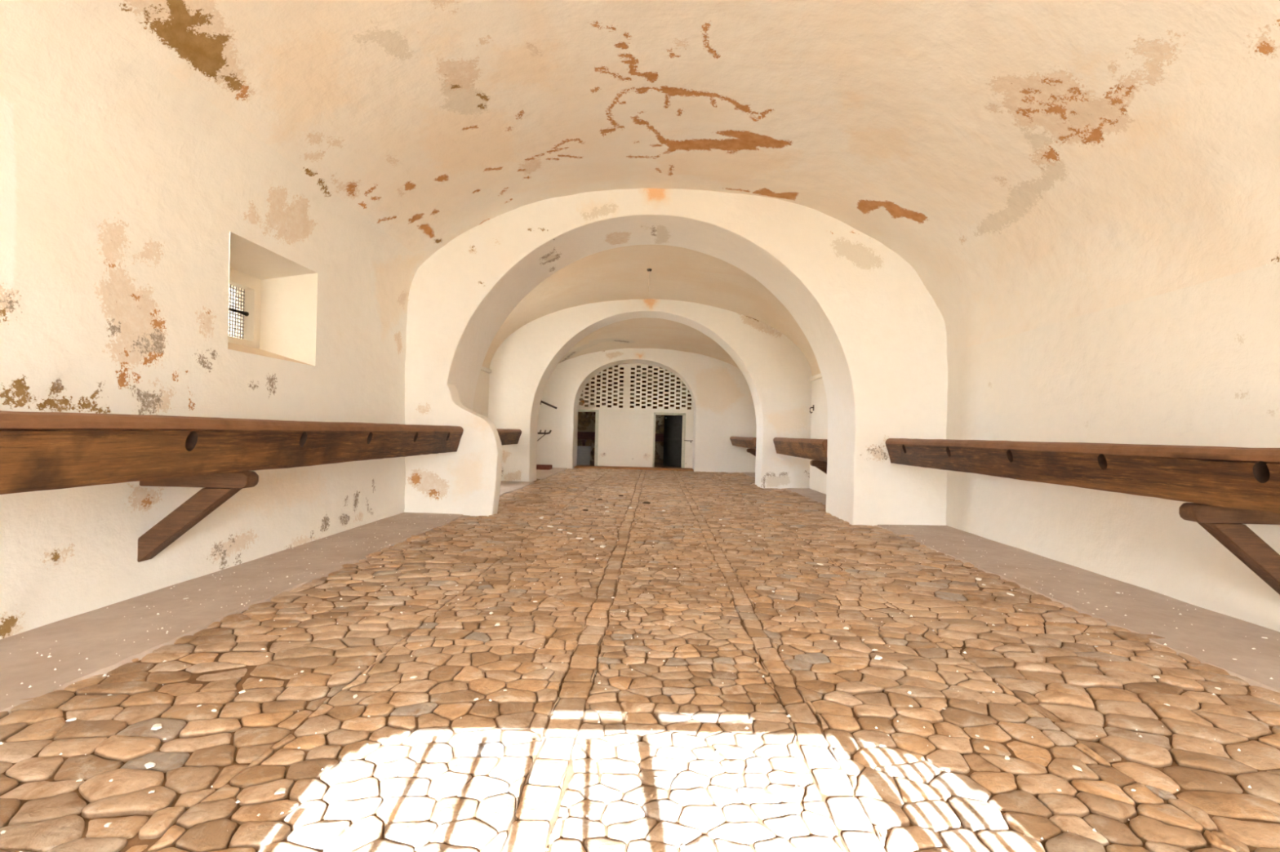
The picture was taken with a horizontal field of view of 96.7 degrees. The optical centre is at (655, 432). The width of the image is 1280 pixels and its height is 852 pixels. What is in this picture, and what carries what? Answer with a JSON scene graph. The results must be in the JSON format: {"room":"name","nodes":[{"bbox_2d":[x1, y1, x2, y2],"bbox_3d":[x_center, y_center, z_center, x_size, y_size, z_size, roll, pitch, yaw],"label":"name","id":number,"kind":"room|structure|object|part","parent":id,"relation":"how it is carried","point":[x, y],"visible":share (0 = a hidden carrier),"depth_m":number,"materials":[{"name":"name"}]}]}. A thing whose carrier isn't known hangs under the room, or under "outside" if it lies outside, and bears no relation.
{"room":"vaulted fortress hall","nodes":[
{"label":"vaulted fortress hall","id":0,"kind":"room"},
{"bbox_2d":[74,1,315,366],"bbox_3d":[-5.293,-2.380,2.200,0.300,7.100,14.800,1,0,0],"label":"wall","id":1,"kind":"structure","parent":0,"point":[74,2],"depth_m":6.93,"materials":[{"name":"paint"}]},
{"bbox_2d":[0,0,424,639],"bbox_3d":[-3.346,-0.597,1.430,0.256,3.550,12.860,1,0,0],"label":"wall","id":2,"kind":"structure","parent":0,"point":[123,188],"depth_m":3.81,"materials":[{"name":"beige paint"}]},
{"bbox_2d":[137,471,258,562],"bbox_3d":[-3.125,0.574,3.870,0.760,0.636,0.120,1,0,0],"label":"bracket","id":3,"kind":"object","parent":2,"relation":"attached to","point":[220,487],"visible":0.88,"depth_m":3.81,"materials":[{"name":"brown wood"}]},
{"bbox_3d":[-3.119,0.311,3.870,0.760,0.110,0.120,1,0,0],"label":"arm","id":4,"kind":"part","parent":3,"relation":"part of"},
{"bbox_2d":[0,410,463,494],"bbox_3d":[-2.780,0.082,3.909,0.273,0.361,7.818,1,0,0],"label":"wooden beam","id":5,"kind":"structure","parent":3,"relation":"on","point":[39,451],"depth_m":3.15,"materials":[{"name":"brown wood"}]},
{"bbox_2d":[0,512,463,714],"bbox_3d":[-3.048,1.128,1.425,0.961,0.056,12.850,1,0,0],"label":"floor border","id":6,"kind":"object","parent":2,"relation":"attached to","point":[85,634],"depth_m":3.48,"materials":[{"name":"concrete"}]},
{"bbox_2d":[227,231,317,366],"bbox_3d":[-3.811,-1.194,5.220,0.750,1.100,1.480,1,0,0],"label":"window","id":7,"kind":"structure","parent":2,"relation":"in","point":[275,310],"depth_m":5.75,"materials":[{"name":"paint"}]},
{"bbox_3d":[-4.066,-1.180,5.235,0.048,0.048,0.830,1,0,0],"label":"iron rod","id":8,"kind":"part","parent":7,"relation":"part of","materials":[{"name":"black metal"}]},
{"bbox_3d":[-4.096,-1.200,5.220,0.180,1.100,1.480,1,0,0],"label":"frame","id":9,"kind":"part","parent":7,"relation":"part of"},
{"bbox_3d":[-3.732,-0.761,5.170,0.570,0.160,1.180,1,0,0],"label":"sill","id":10,"kind":"part","parent":7,"relation":"part of","materials":[{"name":"paint"}]},
{"bbox_2d":[472,370,488,417],"bbox_3d":[-4.028,-0.129,11.025,0.400,2.580,3.890,1,0,0],"label":"wall","id":11,"kind":"structure","parent":0,"point":[480,406],"depth_m":12.48,"materials":[{"name":"paint"}]},
{"bbox_2d":[480,366,491,373],"bbox_3d":[-3.777,-1.398,11.025,0.080,0.090,3.850,1,0,0],"label":"trim","id":12,"kind":"structure","parent":11,"relation":"attached to","point":[483,369],"depth_m":12.55,"materials":[{"name":"paint"}]},
{"bbox_2d":[499,480,534,496],"bbox_3d":[-3.295,1.123,11.035,1.167,0.054,3.870,1,0,0],"label":"trim","id":13,"kind":"structure","parent":11,"relation":"attached to","point":[506,487],"depth_m":11.90,"materials":[{"name":"concrete"}]},
{"bbox_2d":[577,370,691,462],"bbox_3d":[-0.335,-0.628,23.350,7.900,3.760,0.300,1,0,0],"label":"wall","id":14,"kind":"structure","parent":0,"point":[586,420],"depth_m":23.20,"materials":[{"name":"paint"}]},
{"bbox_2d":[581,440,586,446],"bbox_3d":[-2.895,0.586,22.830,0.120,0.622,0.720,1,0,0],"label":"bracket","id":15,"kind":"object","parent":14,"relation":"attached to","point":[583,442],"visible":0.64,"depth_m":22.69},
{"bbox_2d":[576,363,693,468],"bbox_3d":[-0.682,-0.742,19.070,5.000,3.950,0.140,1,0,0],"label":"wall","id":16,"kind":"structure","parent":0,"point":[625,434],"depth_m":19.00,"materials":[{"name":"white paint"}]},
{"bbox_2d":[577,409,599,466],"bbox_3d":[-2.338,0.160,19.050,0.816,1.875,0.140,1,0,0],"label":"door frame","id":17,"kind":"structure","parent":16,"relation":"in","point":[597,411],"depth_m":18.98,"materials":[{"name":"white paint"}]},
{"bbox_2d":[652,412,685,468],"bbox_3d":[0.438,0.248,19.348,1.070,1.835,0.736,1,0,0],"label":"door","id":18,"kind":"structure","parent":16,"relation":"in","point":[674,428],"depth_m":19.25,"materials":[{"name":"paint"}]},
{"bbox_2d":[604,365,666,371],"bbox_3d":[-0.286,-2.608,21.250,8.500,0.200,4.500,1,0,0],"label":"ceiling","id":19,"kind":"structure","parent":0,"point":[637,366],"depth_m":22.39,"materials":[{"name":"paint"}]},
{"bbox_2d":[0,461,1279,851],"bbox_3d":[0.170,1.217,9.250,9.600,0.073,29.500,1,0,0],"label":"floor","id":20,"kind":"structure","parent":0,"point":[541,739],"depth_m":2.46,"materials":[{"name":"stone"}]},
{"bbox_2d":[65,717,76,721],"bbox_3d":[-2.300,1.128,2.237,0.031,0.006,0.020,1,0,-36],"label":"flake","id":21,"kind":"object","parent":20,"relation":"on","point":[75,718],"visible":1,"depth_m":2.23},
{"bbox_2d":[104,822,111,827],"bbox_3d":[-1.603,1.146,1.663,0.015,0.004,0.018,1,0,-10],"label":"flake","id":22,"kind":"object","parent":20,"relation":"on","point":[107,824],"visible":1,"depth_m":1.66,"materials":[{"name":"white paint"}]},
{"bbox_2d":[144,762,155,768],"bbox_3d":[-1.739,1.141,1.952,0.031,0.009,0.027,1,0,15],"label":"flake","id":23,"kind":"object","parent":20,"relation":"on","point":[148,765],"visible":1,"depth_m":1.95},
{"bbox_2d":[151,724,161,730],"bbox_3d":[-1.931,1.135,2.198,0.033,0.008,0.050,3,-2,-43],"label":"flake","id":24,"kind":"object","parent":20,"relation":"on","point":[156,726],"visible":1,"depth_m":2.19,"materials":[{"name":"white paint"}]},
{"bbox_2d":[274,788,285,794],"bbox_3d":[-1.210,1.154,1.834,0.029,0.006,0.025,1,0,-16],"label":"flake","id":25,"kind":"object","parent":20,"relation":"on","point":[279,791],"visible":1,"depth_m":1.83,"materials":[{"name":"white paint"}]},
{"bbox_2d":[576,445,591,465],"bbox_3d":[-2.656,0.821,20.273,0.630,0.705,0.169,1,0,0],"label":"leaning board","id":26,"kind":"object","parent":20,"relation":"on","point":[582,460],"visible":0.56,"depth_m":20.25,"materials":[{"name":"grey wood"}]},
{"bbox_2d":[0,497,1274,851],"bbox_3d":[0.251,1.192,5.794,7.401,0.028,8.998,1,0,0],"label":"crumbs","id":27,"kind":"object","parent":20,"relation":"on","point":[682,846],"visible":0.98,"depth_m":2.86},
{"bbox_2d":[874,654,882,659],"bbox_3d":[1.202,1.212,3.069,0.037,0.012,0.049,1,0,34],"label":"flake","id":28,"kind":"object","parent":20,"relation":"on","point":[877,657],"visible":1,"depth_m":3.06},
{"bbox_2d":[1071,764,1082,771],"bbox_3d":[1.536,1.222,2.072,0.023,0.007,0.036,1,0,2],"label":"flake","id":29,"kind":"object","parent":20,"relation":"on","point":[1075,767],"visible":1,"depth_m":2.07,"materials":[{"name":"white paint"}]},
{"bbox_2d":[536,348,756,472],"bbox_3d":[-0.069,-1.272,18.499,9.015,5.071,1.012,1,0,0],"label":"wall","id":30,"kind":"structure","parent":0,"point":[723,406],"depth_m":18.00,"materials":[{"name":"paint"}]},
{"bbox_2d":[536,467,567,479],"bbox_3d":[-3.307,1.121,15.885,1.143,0.056,4.270,1,0,0],"label":"trim","id":31,"kind":"structure","parent":30,"relation":"attached to","point":[540,474],"depth_m":15.96,"materials":[{"name":"concrete"}]},
{"bbox_2d":[536,464,552,470],"bbox_3d":[-3.446,1.039,17.200,0.540,0.130,0.500,1,0,0],"label":"block","id":32,"kind":"object","parent":31,"relation":"on","point":[543,467],"visible":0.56,"depth_m":16.95,"materials":[{"name":"brown wood"}]},
{"bbox_2d":[573,465,693,471],"bbox_3d":[-0.719,1.185,18.720,3.860,0.095,0.880,1,0,0],"label":"trim","id":33,"kind":"structure","parent":30,"relation":"attached to","point":[577,466],"depth_m":18.29,"materials":[{"name":"brown wood"}]},
{"bbox_2d":[743,472,755,477],"bbox_3d":[2.944,1.274,15.885,0.552,0.056,4.270,1,0,0],"label":"trim","id":34,"kind":"structure","parent":30,"relation":"attached to","point":[750,474],"depth_m":17.07,"materials":[{"name":"concrete"}]},
{"bbox_2d":[558,317,739,368],"bbox_3d":[-0.248,-2.130,15.875,7.000,1.628,4.290,1,0,0],"label":"ceiling","id":35,"kind":"structure","parent":0,"point":[644,332],"depth_m":16.41,"materials":[{"name":"paint"}]},
{"bbox_2d":[488,298,812,488],"bbox_3d":[-0.068,-1.271,13.349,9.016,5.075,0.812,1,0,0],"label":"wall","id":36,"kind":"structure","parent":0,"point":[776,373],"depth_m":12.95,"materials":[{"name":"paint"}]},
{"bbox_2d":[496,428,521,444],"bbox_3d":[-3.189,0.083,11.025,0.272,0.339,3.826,1,0,0],"label":"rail","id":37,"kind":"object","parent":36,"relation":"attached to","point":[507,437],"visible":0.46,"depth_m":12.01,"materials":[{"name":"brown wood"}]},
{"bbox_2d":[729,436,756,449],"bbox_3d":[2.461,0.260,15.875,0.274,0.290,4.226,1,0,0],"label":"rail","id":38,"kind":"object","parent":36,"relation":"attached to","point":[742,442],"visible":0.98,"depth_m":15.23,"materials":[{"name":"brown wood"}]},
{"bbox_2d":[482,244,820,376],"bbox_3d":[-0.102,-2.184,11.025,7.350,1.782,3.890,1,0,0],"label":"ceiling","id":39,"kind":"structure","parent":0,"point":[619,273],"depth_m":11.40,"materials":[{"name":"paint"}]},
{"bbox_2d":[646,268,651,297],"bbox_3d":[-0.131,-2.809,10.650,0.100,0.530,0.100,1,0,0],"label":"hanging cord","id":40,"kind":"object","parent":39,"relation":"hanging from","point":[649,270],"visible":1,"depth_m":10.64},
{"bbox_2d":[404,188,947,526],"bbox_3d":[0.233,-1.365,8.464,9.614,5.272,1.282,1,0,0],"label":"archway","id":41,"kind":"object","parent":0,"point":[876,335],"depth_m":7.83,"materials":[{"name":"paint"}]},
{"bbox_2d":[773,437,827,462],"bbox_3d":[2.791,0.289,11.025,0.271,0.367,3.826,1,0,0],"label":"rail","id":42,"kind":"object","parent":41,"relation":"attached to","point":[806,448],"visible":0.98,"depth_m":10.42,"materials":[{"name":"brown wood"}]},
{"bbox_2d":[885,438,1279,513],"bbox_3d":[3.282,0.248,3.909,0.272,0.351,7.818,1,0,0],"label":"wooden beam","id":43,"kind":"structure","parent":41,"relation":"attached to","point":[1234,477],"depth_m":3.85,"materials":[{"name":"brown wood"}]},
{"bbox_2d":[72,0,1279,352],"bbox_3d":[0.431,-2.283,1.430,7.256,2.187,12.868,1,0,0],"label":"ceiling","id":44,"kind":"structure","parent":0,"point":[1036,164],"depth_m":4.85,"materials":[{"name":"paint"}]},
{"bbox_2d":[808,377,827,494],"bbox_3d":[3.720,0.061,11.025,0.400,2.580,3.890,1,0,0],"label":"wall","id":45,"kind":"structure","parent":0,"point":[819,419],"depth_m":12.32,"materials":[{"name":"paint"}]},
{"bbox_2d":[786,488,826,504],"bbox_3d":[3.213,1.281,11.035,0.612,0.055,3.870,1,0,0],"label":"trim","id":46,"kind":"structure","parent":45,"relation":"attached to","point":[815,495],"depth_m":11.70,"materials":[{"name":"concrete"}]},
{"bbox_2d":[808,373,822,381],"bbox_3d":[3.526,-1.219,11.025,0.090,0.090,3.850,1,0,0],"label":"trim","id":47,"kind":"structure","parent":45,"relation":"attached to","point":[818,376],"depth_m":12.44,"materials":[{"name":"paint"}]},
{"bbox_2d":[809,460,826,474],"bbox_3d":[3.138,0.761,10.100,0.790,0.538,0.120,1,0,0],"label":"bracket","id":48,"kind":"object","parent":45,"relation":"attached to","point":[821,465],"visible":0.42,"depth_m":10.04,"materials":[{"name":"brown wood"}]},
{"bbox_3d":[3.143,0.547,10.100,0.790,0.110,0.120,1,0,0],"label":"arm","id":49,"kind":"part","parent":48,"relation":"part of"},
{"bbox_2d":[946,261,1279,631],"bbox_3d":[4.000,0.127,1.430,0.080,2.461,12.860,1,0,0],"label":"wall","id":50,"kind":"structure","parent":0,"point":[1198,364],"depth_m":4.74,"materials":[{"name":"beige paint"}]},
{"bbox_2d":[876,524,1279,693],"bbox_3d":[3.501,1.288,1.425,1.056,0.055,12.850,1,0,0],"label":"floor border","id":51,"kind":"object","parent":50,"relation":"attached to","point":[1223,638],"depth_m":4.14,"materials":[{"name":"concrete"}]},
{"bbox_2d":[1178,502,1279,595],"bbox_3d":[3.622,0.778,3.460,0.800,0.679,0.120,1,0,0],"label":"bracket","id":52,"kind":"object","parent":50,"relation":"attached to","point":[1226,525],"visible":0.98,"depth_m":3.40,"materials":[{"name":"brown wood"}]},
{"bbox_3d":[3.629,0.494,3.460,0.800,0.110,0.120,1,0,0],"label":"arm","id":53,"kind":"part","parent":52,"relation":"part of"},
{"bbox_3d":[-3.998,-0.138,15.875,0.400,2.600,4.290,1,0,0],"label":"wall","id":54,"kind":"structure","parent":0,"visible":0},
{"bbox_2d":[537,430,551,441],"bbox_3d":[-3.474,0.189,17.000,0.703,0.571,0.052,1,0,0],"label":"hook rack","id":55,"kind":"object","parent":54,"relation":"attached to","point":[540,433],"visible":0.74,"depth_m":16.98,"materials":[{"name":"metal"}]},
{"bbox_3d":[-3.469,-0.028,17.000,0.703,0.138,0.052,1,0,0],"label":"arm","id":56,"kind":"part","parent":55,"relation":"part of","materials":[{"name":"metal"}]},
{"bbox_2d":[540,400,557,408],"bbox_3d":[-3.379,-0.913,17.000,0.862,0.396,0.100,1,0,0],"label":"wall bar","id":57,"kind":"object","parent":54,"relation":"attached to","point":[541,402],"visible":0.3,"depth_m":16.98,"materials":[{"name":"metal"}]},
{"bbox_3d":[-4.434,-0.729,21.250,0.300,3.760,4.500,1,0,0],"label":"wall","id":58,"kind":"structure","parent":0,"visible":0},
{"bbox_2d":[577,431,663,441],"bbox_3d":[-0.354,0.176,22.520,7.860,0.310,0.240,1,0,0],"label":"rail","id":59,"kind":"object","parent":58,"relation":"attached to","point":[580,435],"visible":0.02,"depth_m":22.40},
{"bbox_3d":[3.400,0.043,15.875,0.400,2.600,4.290,1,0,0],"label":"wall","id":60,"kind":"structure","parent":0,"visible":0},
{"bbox_2d":[746,448,755,456],"bbox_3d":[2.819,0.682,15.200,0.790,0.516,0.120,1,0,0],"label":"bracket","id":61,"kind":"object","parent":60,"relation":"attached to","point":[753,451],"visible":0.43,"depth_m":15.14,"materials":[{"name":"brown wood"}]},
{"bbox_3d":[2.824,0.479,15.200,0.790,0.110,0.120,1,0,0],"label":"arm","id":62,"kind":"part","parent":61,"relation":"part of"}
]}

